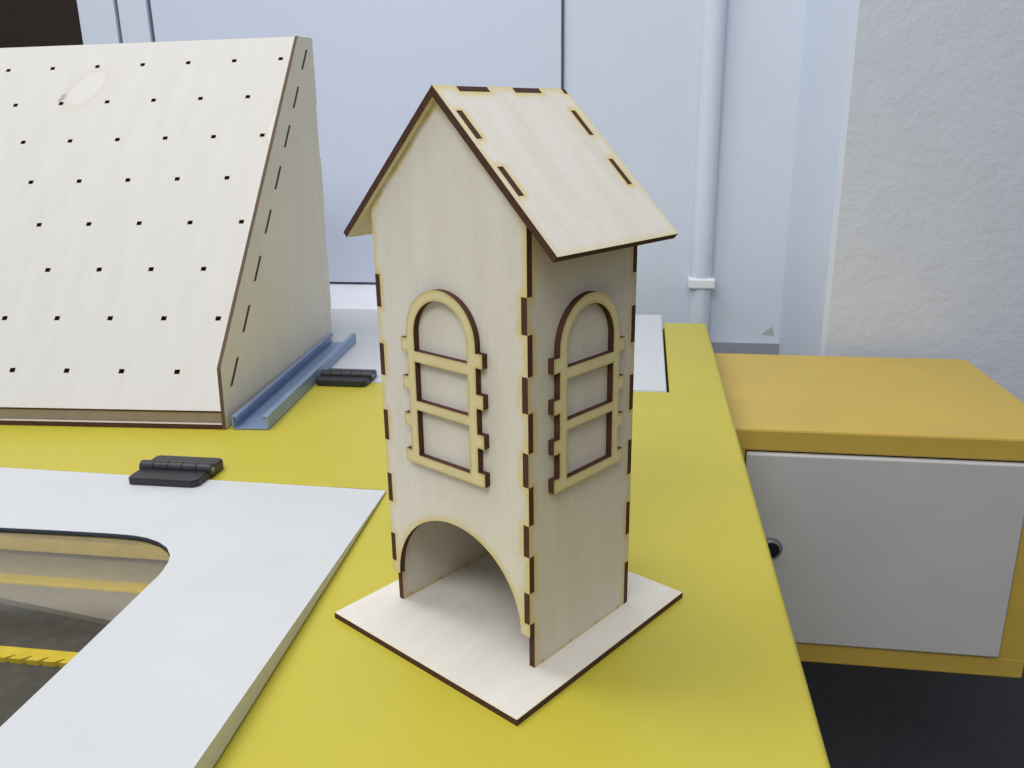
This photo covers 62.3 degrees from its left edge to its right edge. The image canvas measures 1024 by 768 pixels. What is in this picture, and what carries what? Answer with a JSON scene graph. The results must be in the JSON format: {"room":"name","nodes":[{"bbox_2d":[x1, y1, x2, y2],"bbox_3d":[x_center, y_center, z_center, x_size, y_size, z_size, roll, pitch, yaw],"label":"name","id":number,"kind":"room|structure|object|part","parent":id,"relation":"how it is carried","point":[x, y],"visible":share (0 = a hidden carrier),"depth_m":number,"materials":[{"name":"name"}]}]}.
{"room":"workshop","nodes":[
{"label":"workshop","id":0,"kind":"room"},
{"bbox_2d":[564,0,805,342],"bbox_3d":[-0.366,-0.472,1.176,1.530,2.175,0.105,2,17,9],"label":"wall","id":1,"kind":"structure","parent":0,"point":[632,67],"depth_m":1.07,"materials":[{"name":"white paint"}]},
{"bbox_2d":[0,0,82,47],"bbox_3d":[-0.785,-0.727,1.106,0.406,1.035,0.005,2,17,9],"label":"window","id":2,"kind":"structure","parent":1,"relation":"in","point":[23,23],"depth_m":1.15,"materials":[{"name":"black glass"}]},
{"bbox_2d":[77,0,120,44],"bbox_3d":[-0.558,-0.682,1.082,0.053,1.112,0.009,2,17,9],"label":"trim","id":3,"kind":"structure","parent":1,"relation":"attached to","point":[99,23],"depth_m":1.14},
{"bbox_2d":[115,0,122,42],"bbox_3d":[-0.529,-0.682,1.080,0.005,1.112,0.003,2,17,9],"label":"trim","id":4,"kind":"structure","parent":1,"relation":"attached to","point":[115,0],"depth_m":1.14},
{"bbox_2d":[117,0,152,42],"bbox_3d":[-0.507,-0.681,1.074,0.041,1.112,0.009,2,17,9],"label":"trim","id":5,"kind":"structure","parent":1,"relation":"attached to","point":[135,23],"depth_m":1.13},
{"bbox_2d":[330,284,376,308],"bbox_3d":[-0.498,-0.079,1.210,1.134,0.118,0.101,2,17,9],"label":"trim","id":6,"kind":"structure","parent":1,"relation":"attached to","point":[343,296],"depth_m":1.15,"materials":[{"name":"white paint"}]},
{"bbox_2d":[150,0,560,281],"bbox_3d":[-0.211,-0.673,1.030,0.546,1.108,0.006,2,17,9],"label":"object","id":7,"kind":"structure","parent":1,"relation":"in","point":[376,62],"depth_m":1.10,"materials":[{"name":"white paint"}]},
{"bbox_2d":[148,0,563,283],"bbox_3d":[-0.212,-0.672,1.032,0.554,1.112,0.003,2,17,9],"label":"trim","id":8,"kind":"structure","parent":1,"relation":"attached to","point":[562,1],"depth_m":1.07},
{"bbox_2d":[687,0,726,331],"bbox_3d":[0.245,-0.434,1.025,0.034,2.175,0.030,2,17,9],"label":"pipe","id":9,"kind":"object","parent":1,"relation":"attached to","point":[700,283],"visible":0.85,"depth_m":1.06,"materials":[{"name":"white paint"}]},
{"bbox_2d":[711,342,778,354],"bbox_3d":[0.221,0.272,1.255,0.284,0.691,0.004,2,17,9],"label":"baseboard","id":10,"kind":"structure","parent":1,"relation":"attached to","point":[718,347],"depth_m":1.14,"materials":[{"name":"grey paint"}]},
{"bbox_2d":[762,326,773,335],"bbox_3d":[0.342,-0.071,1.131,0.016,0.013,0.001,2,17,9],"label":"trim","id":11,"kind":"structure","parent":1,"relation":"attached to","point":[769,331],"depth_m":1.13,"materials":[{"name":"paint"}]},
{"bbox_2d":[801,661,1023,767],"bbox_3d":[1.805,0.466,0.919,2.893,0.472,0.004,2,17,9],"label":"floor","id":12,"kind":"structure","parent":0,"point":[867,716],"depth_m":1.11,"materials":[{"name":"paint"}]},
{"bbox_2d":[825,0,1023,402],"bbox_3d":[1.811,-0.383,0.783,2.894,2.175,0.238,2,17,9],"label":"wall","id":13,"kind":"structure","parent":0,"point":[929,257],"depth_m":0.93,"materials":[{"name":"paint"}]},
{"bbox_2d":[778,0,859,355],"bbox_3d":[0.365,-0.429,1.002,0.033,2.175,0.237,2,17,9],"label":"trim","id":14,"kind":"structure","parent":13,"relation":"attached to","point":[830,26],"depth_m":0.99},
{"bbox_2d":[714,353,1023,677],"bbox_3d":[0.348,0.118,0.876,0.285,0.233,0.266,2,17,9],"label":"cabinet","id":15,"kind":"object","parent":13,"relation":"attached to","point":[888,492],"visible":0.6,"depth_m":0.76,"materials":[{"name":"wood"}]},
{"bbox_3d":[0.325,0.154,0.762,0.234,0.188,0.009,2,17,9],"label":"door","id":16,"kind":"part","parent":15,"relation":"part of","materials":[{"name":"white wood"}]},
{"bbox_3d":[-0.424,1.710,-2.153,10.500,0.030,7.688,2,17,9],"label":"floor","id":17,"kind":"structure","parent":0,"visible":0},
{"bbox_2d":[0,309,830,767],"bbox_3d":[-0.232,0.443,0.584,0.755,0.772,1.293,2,17,9],"label":"table","id":18,"kind":"object","parent":17,"relation":"on","point":[170,597],"visible":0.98,"depth_m":0.43,"materials":[{"name":"yellow plastic"}]},
{"bbox_3d":[-0.334,0.143,0.541,0.472,0.004,0.051,2,17,9],"label":"drip plate","id":19,"kind":"part","parent":18,"relation":"part of","materials":[{"name":"grey metal"}]},
{"bbox_3d":[-0.326,0.127,0.589,0.472,0.004,0.032,2,17,9],"label":"plate","id":20,"kind":"part","parent":18,"relation":"part of","materials":[{"name":"beige wood"}]},
{"bbox_3d":[-0.325,0.109,0.594,0.472,0.010,0.017,2,17,9],"label":"rail","id":21,"kind":"part","parent":18,"relation":"part of","materials":[{"name":"yellow wood"}]},
{"bbox_2d":[0,36,332,428],"bbox_3d":[-0.474,-0.161,0.785,0.525,0.313,0.292,1,17,5],"label":"display stand","id":22,"kind":"object","parent":18,"relation":"on","point":[164,261],"visible":0.96,"depth_m":0.76,"materials":[{"name":"beige wood"}]},
{"bbox_3d":[-0.215,-0.156,0.760,0.003,0.311,0.292,1,17,6],"label":"panel","id":23,"kind":"part","parent":22,"relation":"part of","materials":[{"name":"brown wood"}]},
{"bbox_3d":[-0.354,0.129,0.336,0.508,0.022,0.540,2,17,9],"label":"lid","id":24,"kind":"part","parent":18,"relation":"part of","materials":[{"name":"white wood"}]},
{"bbox_2d":[231,333,355,429],"bbox_3d":[-0.195,-0.010,0.795,0.029,0.011,0.274,1,17,4],"label":"steel rail","id":25,"kind":"object","parent":18,"relation":"on","point":[270,404],"visible":1,"depth_m":0.75,"materials":[{"name":"metal"}]},
{"bbox_2d":[334,85,682,725],"bbox_3d":[-0.003,-0.006,0.382,0.122,0.242,0.125,14,23,40],"label":"wooden house","id":26,"kind":"object","parent":18,"relation":"on","point":[507,231],"visible":1,"depth_m":0.35,"materials":[{"name":"beige wood"}]},
{"bbox_3d":[-0.025,-0.098,0.376,0.063,0.061,0.081,14,23,40],"label":"roof panel","id":27,"kind":"part","parent":26,"relation":"part of","materials":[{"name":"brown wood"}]},
{"bbox_3d":[0.000,0.109,0.416,0.118,0.003,0.125,14,23,40],"label":"plate","id":28,"kind":"part","parent":26,"relation":"part of","materials":[{"name":"brown wood"}]},
{"bbox_3d":[0.019,-0.087,0.338,0.063,0.062,0.081,14,23,40],"label":"roof panel","id":29,"kind":"part","parent":26,"relation":"part of","materials":[{"name":"brown wood"}]}
]}

